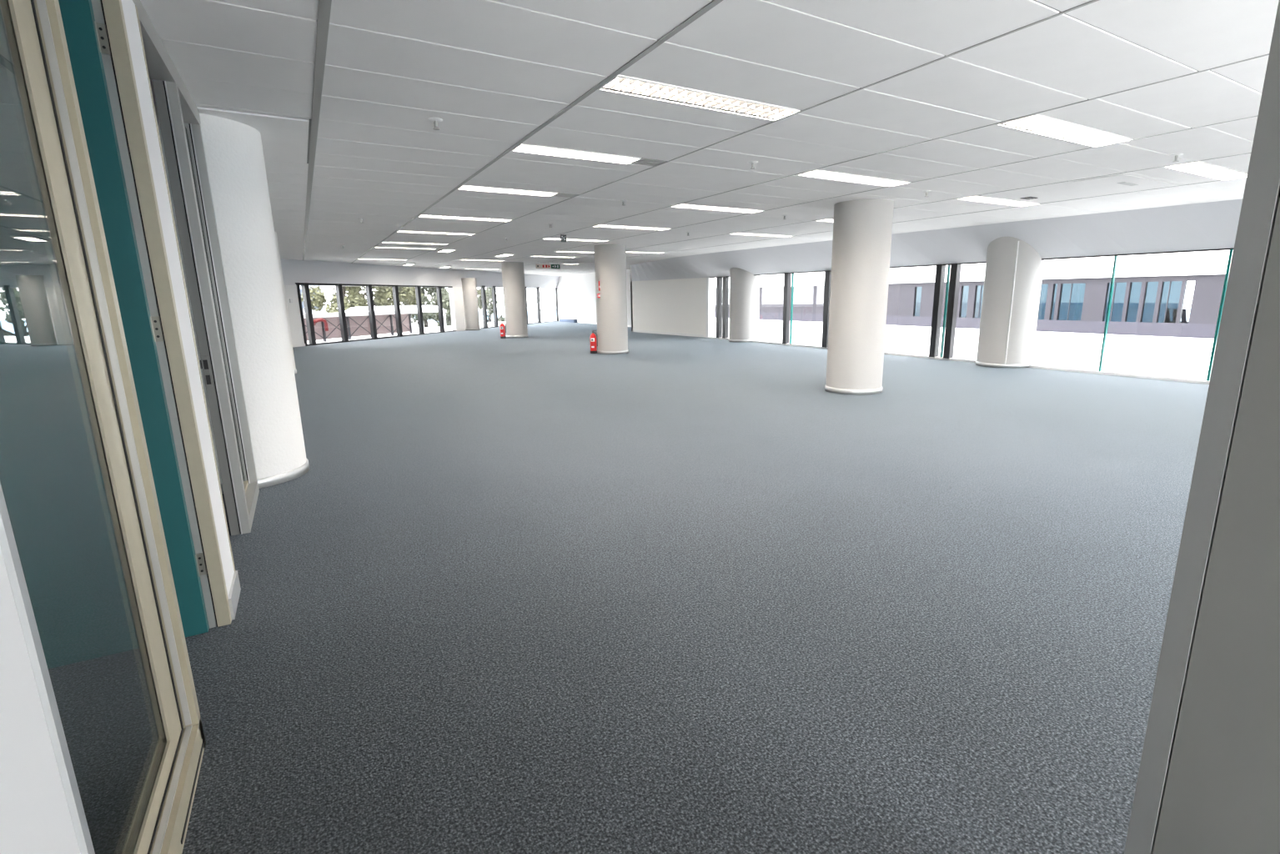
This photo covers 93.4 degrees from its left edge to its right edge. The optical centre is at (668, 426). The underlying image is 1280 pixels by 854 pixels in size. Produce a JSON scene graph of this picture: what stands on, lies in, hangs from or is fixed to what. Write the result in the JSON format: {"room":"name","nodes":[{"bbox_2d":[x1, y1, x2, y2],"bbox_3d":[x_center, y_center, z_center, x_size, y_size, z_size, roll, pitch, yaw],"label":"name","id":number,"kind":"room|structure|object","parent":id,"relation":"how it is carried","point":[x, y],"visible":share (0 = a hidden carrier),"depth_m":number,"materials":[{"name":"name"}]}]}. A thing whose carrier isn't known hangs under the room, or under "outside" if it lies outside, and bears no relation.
{"room":"empty office floor","nodes":[
{"label":"empty office floor","id":0,"kind":"room"},
{"bbox_2d":[284,285,465,346],"bbox_3d":[-11.683,-3.611,19.373,0.230,1.960,17.750,3,13,14],"label":"wall","id":1,"kind":"structure","parent":0,"point":[456,301],"depth_m":19.10,"materials":[{"name":"white paint"}]},
{"bbox_2d":[295,282,456,346],"bbox_3d":[-10.681,-4.430,23.079,0.170,1.975,8.400,3,13,14],"label":"window","id":2,"kind":"structure","parent":1,"relation":"in","point":[305,289],"depth_m":21.93,"materials":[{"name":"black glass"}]},
{"bbox_2d":[280,258,559,287],"bbox_3d":[-10.593,-6.090,24.172,1.076,0.965,28.422,3,13,15],"label":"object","id":3,"kind":"structure","parent":1,"relation":"attached to","point":[293,271],"depth_m":23.06,"materials":[{"name":"white paint"}]},
{"bbox_2d":[480,285,558,328],"bbox_3d":[-8.129,-6.642,33.021,0.170,2.043,10.000,3,13,14],"label":"window","id":4,"kind":"structure","parent":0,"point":[483,288],"depth_m":30.47,"materials":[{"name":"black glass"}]},
{"bbox_2d":[557,269,631,326],"bbox_3d":[-3.432,-6.869,31.923,0.215,2.860,13.800,-8,14,-30],"label":"wall","id":5,"kind":"structure","parent":0,"point":[576,293],"depth_m":34.37,"materials":[{"name":"white paint"}]},
{"bbox_2d":[48,321,1209,853],"bbox_3d":[-5.753,-2.042,17.079,20.223,0.250,38.561,-8,14,-30],"label":"floor","id":6,"kind":"structure","parent":0,"point":[539,592],"depth_m":2.79,"materials":[{"name":"carpet"}]},
{"bbox_2d":[0,481,95,853],"bbox_3d":[0.013,0.147,-0.321,0.054,2.723,1.450,-8,14,-30],"label":"wall","id":7,"kind":"structure","parent":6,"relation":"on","point":[42,811],"depth_m":0.31,"materials":[{"name":"white paint"}]},
{"bbox_2d":[0,0,259,853],"bbox_3d":[-1.634,-0.245,1.760,0.123,2.640,6.175,-8,14,-30],"label":"door frame","id":8,"kind":"structure","parent":6,"relation":"on","point":[35,32],"depth_m":1.89,"materials":[{"name":"beige metal"}]},
{"bbox_2d":[0,0,209,668],"bbox_3d":[-2.442,-0.313,2.188,0.938,2.592,0.052,-8,14,-30],"label":"door","id":9,"kind":"structure","parent":8,"relation":"in","point":[52,482],"depth_m":2.30,"materials":[{"name":"glass"}]},
{"bbox_2d":[132,0,200,123],"bbox_3d":[-1.611,-1.539,1.410,0.110,0.137,6.620,-8,14,-30],"label":"trim","id":10,"kind":"structure","parent":8,"relation":"attached to","point":[161,67],"depth_m":2.99,"materials":[{"name":"grey metal"}]},
{"bbox_2d":[154,104,309,493],"bbox_3d":[-3.560,-0.939,4.739,0.944,2.773,0.944,-8,14,-30],"label":"round column","id":11,"kind":"structure","parent":6,"relation":"on","point":[233,149],"depth_m":4.58,"materials":[{"name":"white paint"}]},
{"bbox_2d":[274,231,296,373],"bbox_3d":[-7.946,-2.401,11.692,0.924,2.773,0.924,-8,14,-30],"label":"round column","id":12,"kind":"structure","parent":6,"relation":"on","point":[275,233],"depth_m":11.82,"materials":[{"name":"white paint"}]},
{"bbox_2d":[461,277,480,330],"bbox_3d":[-9.198,-5.694,27.962,0.704,2.350,0.704,-8,14,-30],"label":"round column","id":13,"kind":"structure","parent":6,"relation":"on","point":[469,285],"depth_m":27.70,"materials":[{"name":"grey paint"}]},
{"bbox_2d":[499,320,506,338],"bbox_3d":[-6.062,-3.557,21.979,0.194,0.645,0.197,9,15,36],"label":"fire extinguisher","id":14,"kind":"object","parent":6,"relation":"on","point":[503,328],"visible":1,"depth_m":21.93,"materials":[{"name":"red metal"}]},
{"bbox_2d":[501,261,527,337],"bbox_3d":[-5.743,-4.755,22.470,0.824,2.773,0.824,-8,14,-30],"label":"round column","id":15,"kind":"structure","parent":6,"relation":"on","point":[513,273],"depth_m":22.17,"materials":[{"name":"grey paint"}]},
{"bbox_2d":[559,318,577,322],"bbox_3d":[-6.051,-6.389,36.138,0.200,0.190,2.440,-8,14,-30],"label":"duct","id":16,"kind":"object","parent":6,"relation":"on","point":[569,320],"visible":0.93,"depth_m":35.86,"materials":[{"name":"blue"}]},
{"bbox_2d":[589,330,597,353],"bbox_3d":[-1.976,-2.230,15.778,0.180,0.597,0.182,9,15,36],"label":"fire extinguisher","id":17,"kind":"object","parent":6,"relation":"on","point":[593,337],"visible":1,"depth_m":15.72,"materials":[{"name":"red metal"}]},
{"bbox_2d":[593,244,628,354],"bbox_3d":[-1.489,-3.322,15.655,0.824,2.773,0.824,-8,14,-30],"label":"round column","id":18,"kind":"structure","parent":6,"relation":"on","point":[609,259],"depth_m":15.35,"materials":[{"name":"grey paint"}]},
{"bbox_2d":[597,281,600,297],"bbox_3d":[-1.782,-3.495,15.319,0.080,0.420,0.082,-8,14,-30],"label":"sign","id":19,"kind":"object","parent":18,"relation":"attached to","point":[598,294],"visible":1,"depth_m":15.31,"materials":[{"name":"red plastic"}]},
{"bbox_2d":[728,267,759,341],"bbox_3d":[2.426,-4.037,19.308,0.964,2.550,0.964,-8,14,-30],"label":"round column","id":20,"kind":"structure","parent":6,"relation":"on","point":[744,285],"depth_m":18.98,"materials":[{"name":"grey paint"}]},
{"bbox_2d":[824,199,893,395],"bbox_3d":[2.823,-1.916,8.966,0.844,2.773,0.844,-8,14,-30],"label":"round column","id":21,"kind":"structure","parent":6,"relation":"on","point":[862,228],"depth_m":8.65,"materials":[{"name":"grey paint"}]},
{"bbox_2d":[752,261,985,362],"bbox_3d":[4.691,-3.040,15.725,0.154,2.075,7.896,-8,14,-30],"label":"window","id":22,"kind":"structure","parent":6,"relation":"on","point":[953,278],"depth_m":13.53,"materials":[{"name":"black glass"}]},
{"bbox_2d":[975,236,1044,368],"bbox_3d":[6.827,-2.507,12.044,1.024,2.550,1.024,-8,14,-30],"label":"round column","id":23,"kind":"structure","parent":6,"relation":"on","point":[1014,268],"depth_m":11.70,"materials":[{"name":"grey paint"}]},
{"bbox_2d":[1029,247,1234,384],"bbox_3d":[9.217,-1.485,8.338,0.150,2.075,8.300,-8,14,-30],"label":"window","id":24,"kind":"structure","parent":6,"relation":"on","point":[1099,371],"depth_m":10.31,"materials":[{"name":"white metal"}]},
{"bbox_2d":[629,265,632,331],"bbox_3d":[-0.766,-5.536,25.645,1.840,2.860,0.150,-8,14,-30],"label":"wall","id":25,"kind":"structure","parent":0,"point":[629,265],"depth_m":25.06,"materials":[{"name":"white paint"}]},
{"bbox_2d":[630,277,714,337],"bbox_3d":[0.007,-4.637,23.312,0.660,2.075,5.180,-8,14,-30],"label":"wall","id":26,"kind":"structure","parent":0,"point":[673,307],"depth_m":22.87,"materials":[{"name":"white paint"}]},
{"bbox_2d":[705,276,729,339],"bbox_3d":[1.808,-4.031,20.434,0.154,2.075,1.716,-8,14,-30],"label":"window","id":27,"kind":"structure","parent":26,"relation":"in","point":[722,294],"depth_m":20.45,"materials":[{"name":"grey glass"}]},
{"bbox_2d":[631,198,1242,281],"bbox_3d":[4.477,-4.231,14.477,1.933,0.785,24.450,-8,14,-30],"label":"bulkhead","id":28,"kind":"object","parent":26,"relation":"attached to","point":[1210,225],"depth_m":11.18,"materials":[{"name":"white paint"}]},
{"bbox_2d":[140,0,1279,276],"bbox_3d":[-6.322,-5.005,16.569,20.983,0.331,39.338,-8,14,-30],"label":"ceiling","id":29,"kind":"structure","parent":0,"point":[916,92],"depth_m":4.17,"materials":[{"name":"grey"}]},
{"bbox_2d":[196,106,311,163],"bbox_3d":[-3.298,-2.330,4.892,0.667,0.012,1.660,-8,14,-30],"label":"access panel","id":30,"kind":"object","parent":29,"relation":"attached to","point":[283,138],"visible":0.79,"depth_m":4.65,"materials":[{"name":"white paint"}]},
{"bbox_2d":[357,258,406,260],"bbox_3d":[-9.349,-5.529,19.700,1.450,0.091,0.282,-8,14,-30],"label":"recessed light","id":31,"kind":"object","parent":29,"relation":"in","point":[358,258],"visible":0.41,"depth_m":19.61,"materials":[{"name":"white plastic"}]},
{"bbox_2d":[374,245,436,249],"bbox_3d":[-6.727,-4.628,15.419,1.450,0.091,0.282,-8,14,-30],"label":"recessed light","id":32,"kind":"object","parent":29,"relation":"in","point":[376,246],"visible":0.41,"depth_m":15.50,"materials":[{"name":"white plastic"}]},
{"bbox_2d":[402,263,415,266],"bbox_3d":[-9.655,-6.042,22.389,0.270,0.034,1.100,-8,14,-30],"label":"recessed light","id":33,"kind":"object","parent":29,"relation":"in","point":[407,264],"visible":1,"depth_m":22.37,"materials":[{"name":"white plastic"}]},
{"bbox_2d":[381,241,448,245],"bbox_3d":[-5.956,-4.362,14.160,1.450,0.091,0.282,-8,14,-30],"label":"recessed light","id":34,"kind":"object","parent":29,"relation":"in","point":[382,242],"visible":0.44,"depth_m":14.20,"materials":[{"name":"white plastic"}]},
{"bbox_2d":[428,117,442,130],"bbox_3d":[-1.708,-2.222,4.423,0.100,0.066,0.100,-8,14,-30],"label":"sprinkler head","id":35,"kind":"object","parent":29,"relation":"attached to","point":[435,120],"visible":1,"depth_m":4.41},
{"bbox_2d":[396,230,475,235],"bbox_3d":[-4.620,-3.903,11.977,1.450,0.091,0.282,-8,14,-30],"label":"recessed light","id":36,"kind":"object","parent":29,"relation":"in","point":[400,231],"visible":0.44,"depth_m":12.01,"materials":[{"name":"white plastic"}]},
{"bbox_2d":[438,266,451,268],"bbox_3d":[-9.130,-6.520,24.575,0.270,0.034,1.200,-8,14,-30],"label":"recessed light","id":37,"kind":"object","parent":29,"relation":"in","point":[442,267],"visible":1,"depth_m":24.58,"materials":[{"name":"white plastic"}]},
{"bbox_2d":[436,248,456,252],"bbox_3d":[-5.958,-4.720,16.115,0.320,0.034,0.900,-8,14,-30],"label":"recessed light","id":38,"kind":"object","parent":29,"relation":"in","point":[443,250],"visible":1,"depth_m":16.07,"materials":[{"name":"white plastic"}]},
{"bbox_2d":[417,214,512,221],"bbox_3d":[-3.314,-3.454,9.845,1.450,0.091,0.282,-8,14,-30],"label":"recessed light","id":39,"kind":"object","parent":29,"relation":"in","point":[420,215],"visible":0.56,"depth_m":9.88,"materials":[{"name":"white plastic"}]},
{"bbox_2d":[459,259,505,261],"bbox_3d":[-6.365,-5.764,20.655,1.520,0.091,0.302,-8,14,-30],"label":"recessed light","id":40,"kind":"object","parent":29,"relation":"in","point":[459,259],"visible":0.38,"depth_m":20.56,"materials":[{"name":"white plastic"}]},
{"bbox_2d":[467,268,498,269],"bbox_3d":[-8.306,-7.078,26.809,1.420,0.091,0.292,-8,14,-30],"label":"recessed light","id":41,"kind":"object","parent":29,"relation":"in","point":[468,268],"visible":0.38,"depth_m":26.89,"materials":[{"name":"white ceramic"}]},
{"bbox_2d":[494,253,514,256],"bbox_3d":[-4.920,-5.145,18.031,0.320,0.034,1.000,-8,14,-30],"label":"recessed light","id":42,"kind":"object","parent":29,"relation":"in","point":[501,254],"visible":1,"depth_m":17.98,"materials":[{"name":"white plastic"}]},
{"bbox_2d":[456,185,557,196],"bbox_3d":[-1.964,-2.933,7.375,1.170,0.091,0.282,-8,14,-30],"label":"recessed light","id":43,"kind":"object","parent":29,"relation":"in","point":[463,187],"visible":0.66,"depth_m":7.40,"materials":[{"name":"white plastic"}]},
{"bbox_2d":[536,261,551,268],"bbox_3d":[-4.518,-5.844,21.704,0.550,0.245,0.060,-8,14,-30],"label":"fire sign","id":44,"kind":"object","parent":29,"relation":"hanging from","point":[538,266],"visible":1,"depth_m":21.70,"materials":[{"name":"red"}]},
{"bbox_2d":[530,256,574,257],"bbox_3d":[-3.680,-5.488,19.255,1.420,0.091,0.292,-8,14,-30],"label":"recessed light","id":45,"kind":"object","parent":29,"relation":"in","point":[530,256],"visible":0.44,"depth_m":19.23,"materials":[{"name":"white plastic"}]},
{"bbox_2d":[551,264,559,268],"bbox_3d":[-4.127,-5.894,21.931,0.330,0.250,0.027,-8,14,-30],"label":"exit sign","id":46,"kind":"object","parent":29,"relation":"hanging from","point":[553,266],"visible":1,"depth_m":21.93,"materials":[{"name":"green plastic"}]},
{"bbox_2d":[560,234,567,241],"bbox_3d":[-2.195,-3.935,12.567,0.124,0.145,0.026,-8,14,-30],"label":"exit sign","id":47,"kind":"object","parent":29,"relation":"hanging from","point":[563,237],"visible":1,"depth_m":12.55,"materials":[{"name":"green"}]},
{"bbox_2d":[552,192,577,197],"bbox_3d":[-1.330,-2.987,7.752,0.256,0.018,0.278,-8,14,-30],"label":"air slot","id":48,"kind":"object","parent":29,"relation":"attached to","point":[559,194],"visible":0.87,"depth_m":7.73,"materials":[{"name":"grey metal"}]},
{"bbox_2d":[555,250,594,252],"bbox_3d":[-2.549,-5.099,17.408,1.420,0.091,0.292,-8,14,-30],"label":"recessed light","id":49,"kind":"object","parent":29,"relation":"in","point":[555,251],"visible":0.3,"depth_m":17.29,"materials":[{"name":"white plastic"}]},
{"bbox_2d":[542,237,609,241],"bbox_3d":[-2.109,-4.302,13.705,1.520,0.091,0.302,-8,14,-30],"label":"recessed light","id":50,"kind":"object","parent":29,"relation":"in","point":[554,238],"visible":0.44,"depth_m":13.78,"materials":[{"name":"white plastic"}]},
{"bbox_2d":[511,143,641,164],"bbox_3d":[-0.833,-2.544,5.528,1.170,0.091,0.282,-8,14,-30],"label":"recessed light","id":51,"kind":"object","parent":29,"relation":"in","point":[522,148],"visible":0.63,"depth_m":5.55,"materials":[{"name":"white plastic"}]},
{"bbox_2d":[592,224,670,230],"bbox_3d":[-0.685,-3.812,11.380,1.520,0.091,0.302,-8,14,-30],"label":"recessed light","id":52,"kind":"object","parent":29,"relation":"in","point":[598,225],"visible":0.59,"depth_m":11.42,"materials":[{"name":"white plastic"}]},
{"bbox_2d":[625,250,662,253],"bbox_3d":[-0.864,-5.180,17.708,1.570,0.091,0.292,-8,14,-30],"label":"recessed light","id":53,"kind":"object","parent":29,"relation":"in","point":[625,251],"visible":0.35,"depth_m":17.82,"materials":[{"name":"white plastic"}]},
{"bbox_2d":[631,157,665,165],"bbox_3d":[-0.199,-2.599,5.905,0.256,0.018,0.278,-8,14,-30],"label":"air slot","id":54,"kind":"object","parent":29,"relation":"attached to","point":[648,162],"visible":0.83,"depth_m":5.89,"materials":[{"name":"grey metal"}]},
{"bbox_2d":[597,74,800,120],"bbox_3d":[0.243,-2.232,4.037,1.450,0.091,0.282,-8,14,-30],"label":"recessed light","id":55,"kind":"object","parent":29,"relation":"in","point":[621,84],"visible":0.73,"depth_m":4.03,"materials":[{"name":"white plastic"}]},
{"bbox_2d":[670,203,764,213],"bbox_3d":[0.749,-3.319,9.038,1.520,0.091,0.302,-8,14,-30],"label":"recessed light","id":56,"kind":"object","parent":29,"relation":"in","point":[681,205],"visible":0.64,"depth_m":9.07,"materials":[{"name":"white plastic"}]},
{"bbox_2d":[747,160,757,169],"bbox_3d":[0.829,-2.572,5.927,0.100,0.066,0.100,-8,14,-30],"label":"sprinkler head","id":57,"kind":"object","parent":29,"relation":"attached to","point":[753,163],"visible":1,"depth_m":5.92},
{"bbox_2d":[728,232,792,236],"bbox_3d":[2.015,-4.191,13.007,1.570,0.091,0.292,-8,14,-30],"label":"recessed light","id":58,"kind":"object","parent":29,"relation":"in","point":[740,233],"visible":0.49,"depth_m":13.06,"materials":[{"name":"white plastic"}]},
{"bbox_2d":[814,218,833,221],"bbox_3d":[3.320,-3.742,10.875,1.570,0.091,0.292,-8,14,-30],"label":"recessed light","id":59,"kind":"object","parent":29,"relation":"in","point":[825,219],"visible":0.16,"depth_m":10.65,"materials":[{"name":"white plastic"}]},
{"bbox_2d":[796,169,911,186],"bbox_3d":[2.116,-2.849,6.805,1.520,0.091,0.302,-8,14,-30],"label":"recessed light","id":60,"kind":"object","parent":29,"relation":"in","point":[817,173],"visible":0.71,"depth_m":6.82,"materials":[{"name":"white plastic"}]},
{"bbox_2d":[923,190,930,196],"bbox_3d":[3.296,-2.980,7.697,0.100,0.066,0.100,-8,14,-30],"label":"sprinkler head","id":61,"kind":"object","parent":29,"relation":"attached to","point":[926,191],"visible":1,"depth_m":7.68},
{"bbox_2d":[955,195,1039,206],"bbox_3d":[4.718,-3.262,8.592,1.570,0.091,0.292,-8,14,-30],"label":"recessed light","id":62,"kind":"object","parent":29,"relation":"in","point":[977,198],"visible":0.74,"depth_m":8.62,"materials":[{"name":"white plastic"}]},
{"bbox_2d":[1020,196,1038,199],"bbox_3d":[4.986,-3.164,8.335,0.180,0.012,0.140,-8,14,-30],"label":"ceiling vent","id":63,"kind":"object","parent":29,"relation":"in","point":[1026,198],"visible":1,"depth_m":8.31,"materials":[{"name":"grey metal"}]},
{"bbox_2d":[995,113,1133,147],"bbox_3d":[3.267,-2.454,4.925,1.520,0.091,0.302,-8,14,-30],"label":"recessed light","id":64,"kind":"object","parent":29,"relation":"in","point":[1039,124],"visible":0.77,"depth_m":4.93,"materials":[{"name":"white plastic"}]},
{"bbox_2d":[1072,174,1178,191],"bbox_3d":[5.510,-2.929,7.252,1.400,0.011,0.520,-8,14,-30],"label":"ceiling vent","id":65,"kind":"object","parent":29,"relation":"in","point":[1120,182],"visible":1,"depth_m":7.20,"materials":[{"name":"white metal"}]},
{"bbox_2d":[1170,153,1183,162],"bbox_3d":[4.868,-2.580,5.777,0.100,0.066,0.100,-8,14,-30],"label":"sprinkler head","id":66,"kind":"object","parent":29,"relation":"attached to","point":[1176,155],"visible":1,"depth_m":5.77},
{"bbox_2d":[1162,160,1247,180],"bbox_3d":[5.942,-2.841,6.594,1.570,0.091,0.292,-8,14,-30],"label":"recessed light","id":67,"kind":"object","parent":29,"relation":"in","point":[1201,168],"visible":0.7,"depth_m":6.61,"materials":[{"name":"white plastic"}]},
{"bbox_2d":[306,318,1211,379],"bbox_3d":[-4.079,-1.954,16.835,30.183,0.250,54.000,-8,14,-30],"label":"ground","id":68,"kind":"structure","parent":0,"point":[1171,362],"depth_m":15.59,"materials":[{"name":"white"}]},
{"bbox_2d":[303,310,412,341],"bbox_3d":[-12.463,-3.737,22.474,0.280,1.010,8.600,3,13,14],"label":"screen","id":69,"kind":"object","parent":68,"relation":"on","point":[358,323],"visible":0.47,"depth_m":23.56,"materials":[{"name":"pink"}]},
{"bbox_2d":[313,317,328,331],"bbox_3d":[-12.455,-3.653,21.494,0.527,0.459,0.233,-8,14,-30],"label":"vent pipe","id":70,"kind":"object","parent":69,"relation":"attached to","point":[326,326],"visible":0.88,"depth_m":21.51,"materials":[{"name":"red metal"}]},
{"bbox_2d":[714,250,1229,350],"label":"window","id":71,"kind":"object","parent":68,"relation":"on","point":[1149,290],"visible":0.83,"depth_m":18.10,"materials":[{"name":"clear glass"}]},
{"bbox_2d":[1180,308,1188,323],"bbox_3d":[14.331,-2.905,16.733,0.220,0.740,0.160,-8,14,-30],"label":"lounge chair","id":72,"kind":"object","parent":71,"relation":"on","point":[1184,310],"visible":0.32,"depth_m":16.64,"materials":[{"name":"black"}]},
{"bbox_2d":[1124,0,1279,853],"bbox_3d":[1.448,-0.011,0.346,0.064,2.723,1.750,-8,14,-30],"label":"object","id":73,"kind":"object","parent":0,"point":[1208,781],"visible":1,"depth_m":1.09,"materials":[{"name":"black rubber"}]},
{"label":"outside","id":74,"kind":"structure","parent":0,"visible":0},
{"bbox_2d":[411,318,437,328],"bbox_3d":[-95.426,-8.369,69.150,147.000,0.200,190.000,-8,14,-30],"label":"street","id":75,"kind":"structure","parent":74,"point":[431,323],"depth_m":129.25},
{"bbox_2d":[299,286,324,313],"bbox_3d":[-37.609,-12.151,54.467,8.400,12.300,7.800,3,13,14],"label":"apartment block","id":76,"kind":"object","parent":75,"relation":"on","point":[322,311],"visible":0.02,"depth_m":56.12,"materials":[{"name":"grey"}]},
{"bbox_2d":[301,286,367,312],"bbox_3d":[-21.511,-7.344,39.642,3.984,8.884,4.089,2,12,10],"label":"tree","id":77,"kind":"object","parent":75,"relation":"on","point":[318,300],"visible":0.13,"depth_m":38.79,"materials":[{"name":"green plant"}]},
{"bbox_2d":[330,286,424,306],"bbox_3d":[-20.922,-8.094,43.009,6.086,8.914,4.867,0,12,3],"label":"tree","id":78,"kind":"object","parent":75,"relation":"on","point":[383,295],"visible":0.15,"depth_m":42.31,"materials":[{"name":"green plant"}]},
{"bbox_2d":[345,305,446,326],"bbox_3d":[-17.114,-5.175,38.496,3.000,5.030,6.000,3,13,14],"label":"tent roof","id":79,"kind":"structure","parent":75,"relation":"on","point":[426,308],"depth_m":36.89,"materials":[{"name":"white fabric"}]},
{"bbox_2d":[397,286,451,327],"bbox_3d":[-19.062,-8.883,46.778,6.682,8.826,4.841,8,15,35],"label":"tree","id":80,"kind":"object","parent":75,"relation":"on","point":[429,291],"visible":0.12,"depth_m":46.38,"materials":[{"name":"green plant"}]},
{"bbox_2d":[432,287,451,326],"bbox_3d":[-15.197,-6.728,42.854,2.611,6.207,4.691,-3,12,-12],"label":"tree","id":81,"kind":"object","parent":75,"relation":"on","point":[445,300],"visible":0.2,"depth_m":41.31,"materials":[{"name":"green plant"}]},
{"bbox_2d":[432,288,481,310],"bbox_3d":[-17.829,-9.784,51.496,5.040,8.568,4.309,2,12,11],"label":"tree","id":82,"kind":"object","parent":75,"relation":"on","point":[479,291],"visible":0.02,"depth_m":50.86,"materials":[{"name":"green plant"}]},
{"bbox_2d":[477,287,505,322],"bbox_3d":[-13.767,-7.627,46.339,2.683,6.460,2.963,5,14,26],"label":"tree","id":83,"kind":"object","parent":75,"relation":"on","point":[489,290],"visible":0.29,"depth_m":45.74,"materials":[{"name":"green plant"}]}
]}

